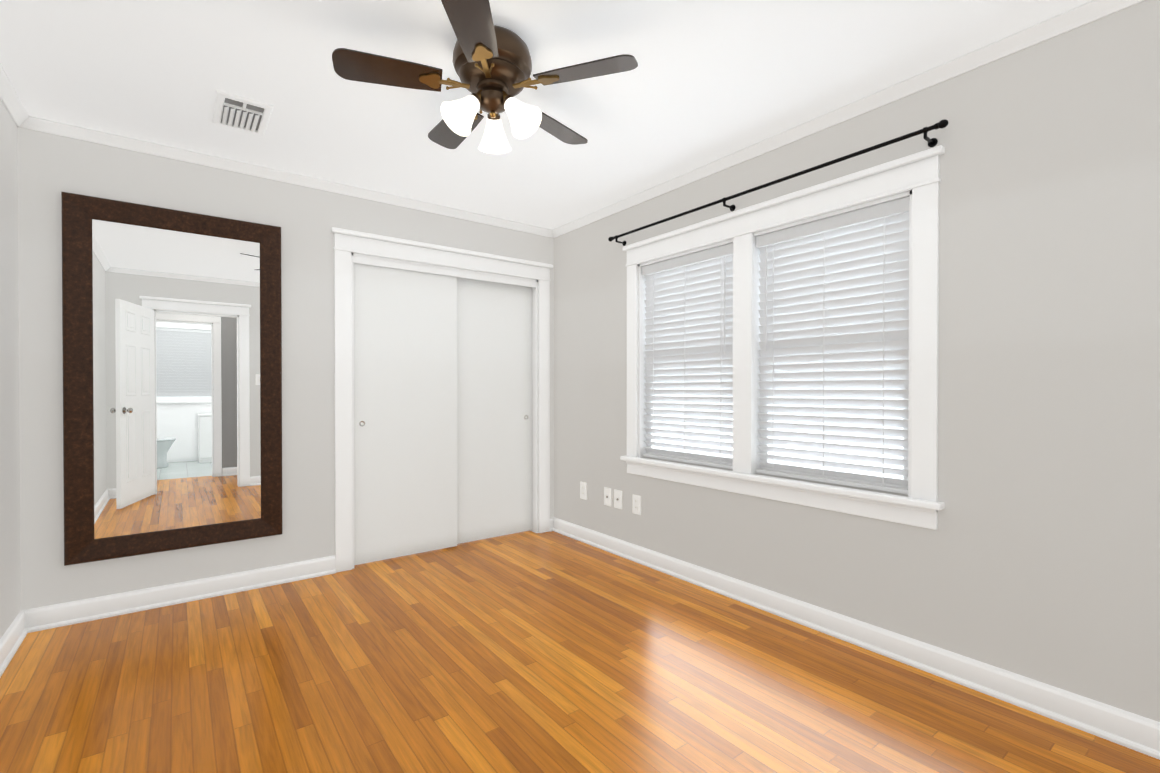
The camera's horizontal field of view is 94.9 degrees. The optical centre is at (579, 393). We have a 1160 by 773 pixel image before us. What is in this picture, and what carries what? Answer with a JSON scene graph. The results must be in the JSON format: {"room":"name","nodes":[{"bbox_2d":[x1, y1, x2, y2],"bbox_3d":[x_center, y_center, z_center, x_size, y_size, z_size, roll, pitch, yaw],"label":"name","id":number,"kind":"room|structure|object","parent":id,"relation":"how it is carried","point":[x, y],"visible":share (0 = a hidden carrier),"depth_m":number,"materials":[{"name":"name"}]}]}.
{"room":"empty bedroom","nodes":[
{"label":"empty bedroom","id":0,"kind":"room"},
{"bbox_2d":[0,99,20,638],"bbox_3d":[-1.526,-0.072,0.931,0.120,2.440,4.130,0,1,-37],"label":"wall","id":1,"kind":"structure","parent":0,"point":[10,581],"depth_m":2.37,"materials":[{"name":"grey paint"}]},
{"bbox_2d":[0,609,31,676],"bbox_3d":[-1.468,1.094,0.984,0.026,0.106,3.890,0,1,-37],"label":"baseboard","id":2,"kind":"structure","parent":1,"relation":"attached to","point":[10,642],"depth_m":2.36,"materials":[{"name":"white wood"}]},
{"bbox_2d":[0,63,35,130],"bbox_3d":[-1.460,-1.269,0.972,0.046,0.048,3.890,0,1,-37],"label":"crown molding","id":3,"kind":"structure","parent":1,"relation":"attached to","point":[9,97],"depth_m":2.35,"materials":[{"name":"white wood"}]},
{"bbox_2d":[17,127,553,609],"bbox_3d":[-1.657,-0.093,3.736,3.298,2.440,0.740,0,1,-37],"label":"wall","id":4,"kind":"structure","parent":0,"point":[51,167],"depth_m":2.96,"materials":[{"name":"grey paint"}]},
{"bbox_2d":[61,191,281,565],"bbox_3d":[-2.145,-0.071,2.878,0.937,1.818,0.038,0,1,-37],"label":"mirror","id":5,"kind":"object","parent":4,"relation":"attached to","point":[172,372],"visible":0.98,"depth_m":2.84,"materials":[{"name":"brown wood"}]},
{"bbox_2d":[31,555,335,631],"bbox_3d":[-2.074,1.080,2.948,1.340,0.106,0.026,0,1,-37],"label":"baseboard","id":6,"kind":"structure","parent":4,"relation":"attached to","point":[79,611],"depth_m":2.86,"materials":[{"name":"white wood"}]},
{"bbox_2d":[32,116,555,237],"bbox_3d":[-1.419,-1.287,3.414,2.940,0.048,0.046,0,1,-37],"label":"crown molding","id":7,"kind":"structure","parent":4,"relation":"attached to","point":[42,125],"depth_m":3.08,"materials":[{"name":"white wood"}]},
{"bbox_2d":[353,263,456,564],"bbox_3d":[-1.190,0.116,3.675,0.718,1.998,0.036,0,1,-37],"label":"slider","id":8,"kind":"object","parent":4,"relation":"attached to","point":[405,412],"visible":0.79,"depth_m":3.64,"materials":[{"name":"white wood"}]},
{"bbox_2d":[331,227,552,572],"bbox_3d":[-0.926,0.044,3.876,1.660,2.163,0.160,0,1,-37],"label":"trim","id":9,"kind":"structure","parent":4,"relation":"attached to","point":[349,245],"depth_m":3.62,"materials":[{"name":"white wood"}]},
{"bbox_2d":[457,277,531,543],"bbox_3d":[-0.700,0.113,4.099,0.756,1.998,0.036,0,1,-37],"label":"slider","id":10,"kind":"object","parent":4,"relation":"attached to","point":[494,409],"visible":0.77,"depth_m":4.10,"materials":[{"name":"white wood"}]},
{"bbox_2d":[0,0,1091,229],"bbox_3d":[-0.050,-1.329,0.465,4.672,0.080,7.880,0,1,-37],"label":"ceiling","id":11,"kind":"structure","parent":0,"point":[704,82],"depth_m":2.19,"materials":[{"name":"white paint"}]},
{"bbox_2d":[212,90,273,134],"bbox_3d":[-1.575,-1.295,2.484,0.215,0.018,0.340,0,1,-37],"label":"ceiling vent","id":12,"kind":"object","parent":11,"relation":"in","point":[241,113],"visible":1,"depth_m":2.46,"materials":[{"name":"white metal"}]},
{"bbox_2d":[332,0,637,153],"bbox_3d":[-0.347,-1.121,2.027,1.060,0.360,1.021,0,1,-37],"label":"ceiling fan","id":13,"kind":"object","parent":11,"relation":"attached to","point":[492,63],"visible":1,"depth_m":1.91,"materials":[{"name":"brown metal"}]},
{"bbox_2d":[0,531,1159,772],"bbox_3d":[-0.677,1.175,1.313,4.672,0.060,5.800,0,1,-37],"label":"floor","id":14,"kind":"structure","parent":0,"point":[530,651],"depth_m":2.06,"materials":[{"name":"brown wood"}]},
{"bbox_2d":[554,0,1159,721],"bbox_3d":[1.288,-0.084,2.478,0.120,2.440,5.060,0,1,-37],"label":"wall","id":15,"kind":"structure","parent":0,"point":[1034,556],"depth_m":1.99,"materials":[{"name":"grey paint"}]},
{"bbox_2d":[580,482,586,499],"bbox_3d":[0.027,0.740,4.043,0.009,0.128,0.080,0,1,-37],"label":"electrical outlet","id":16,"kind":"object","parent":15,"relation":"attached to","point":[583,490],"visible":1,"depth_m":4.04,"materials":[{"name":"white plastic"}]},
{"bbox_2d":[604,487,611,505],"bbox_3d":[0.195,0.741,3.814,0.018,0.128,0.080,0,1,-37],"label":"electrical outlet","id":17,"kind":"object","parent":15,"relation":"attached to","point":[607,496],"visible":1,"depth_m":3.81,"materials":[{"name":"white plastic"}]},
{"bbox_2d":[614,489,621,508],"bbox_3d":[0.263,0.742,3.724,0.018,0.128,0.080,0,1,-37],"label":"electrical outlet","id":18,"kind":"object","parent":15,"relation":"attached to","point":[617,498],"visible":1,"depth_m":3.72,"materials":[{"name":"white plastic"}]},
{"bbox_2d":[633,494,640,514],"bbox_3d":[0.381,0.748,3.576,0.009,0.128,0.080,0,1,-37],"label":"electrical outlet","id":19,"kind":"object","parent":15,"relation":"attached to","point":[636,504],"visible":1,"depth_m":3.57,"materials":[{"name":"white plastic"}]},
{"bbox_2d":[608,119,947,245],"bbox_3d":[0.837,-1.041,2.892,0.091,0.064,2.034,0,1,-37],"label":"curtain rod","id":20,"kind":"object","parent":15,"relation":"attached to","point":[941,124],"visible":1,"depth_m":2.52,"materials":[{"name":"black metal"}]},
{"bbox_2d":[620,145,944,529],"bbox_3d":[0.919,-0.223,2.919,0.175,1.541,1.910,0,1,-37],"label":"window","id":21,"kind":"structure","parent":15,"relation":"in","point":[918,175],"depth_m":2.63,"materials":[{"name":"white wood"}]},
{"bbox_2d":[642,243,732,468],"bbox_3d":[0.655,-0.209,3.271,0.074,1.266,0.748,0,1,-37],"label":"window blind","id":22,"kind":"object","parent":21,"relation":"attached to","point":[688,326],"visible":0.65,"depth_m":3.25,"materials":[{"name":"white plastic"}]},
{"bbox_2d":[756,197,909,493],"bbox_3d":[1.185,-0.204,2.570,0.074,1.266,0.750,0,1,-37],"label":"window blind","id":23,"kind":"object","parent":21,"relation":"attached to","point":[834,314],"visible":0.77,"depth_m":2.53,"materials":[{"name":"white plastic"}]},
{"bbox_2d":[552,0,1144,236],"bbox_3d":[0.941,-1.282,2.790,0.046,0.048,3.890,0,1,-37],"label":"crown molding","id":24,"kind":"structure","parent":15,"relation":"attached to","point":[1074,18],"depth_m":2.26,"materials":[{"name":"white wood"}]},
{"bbox_2d":[550,517,1159,759],"bbox_3d":[0.943,1.081,2.809,0.042,0.106,3.890,0,1,-37],"label":"baseboard","id":25,"kind":"structure","parent":15,"relation":"attached to","point":[1138,733],"depth_m":2.20,"materials":[{"name":"white wood"}]}
]}

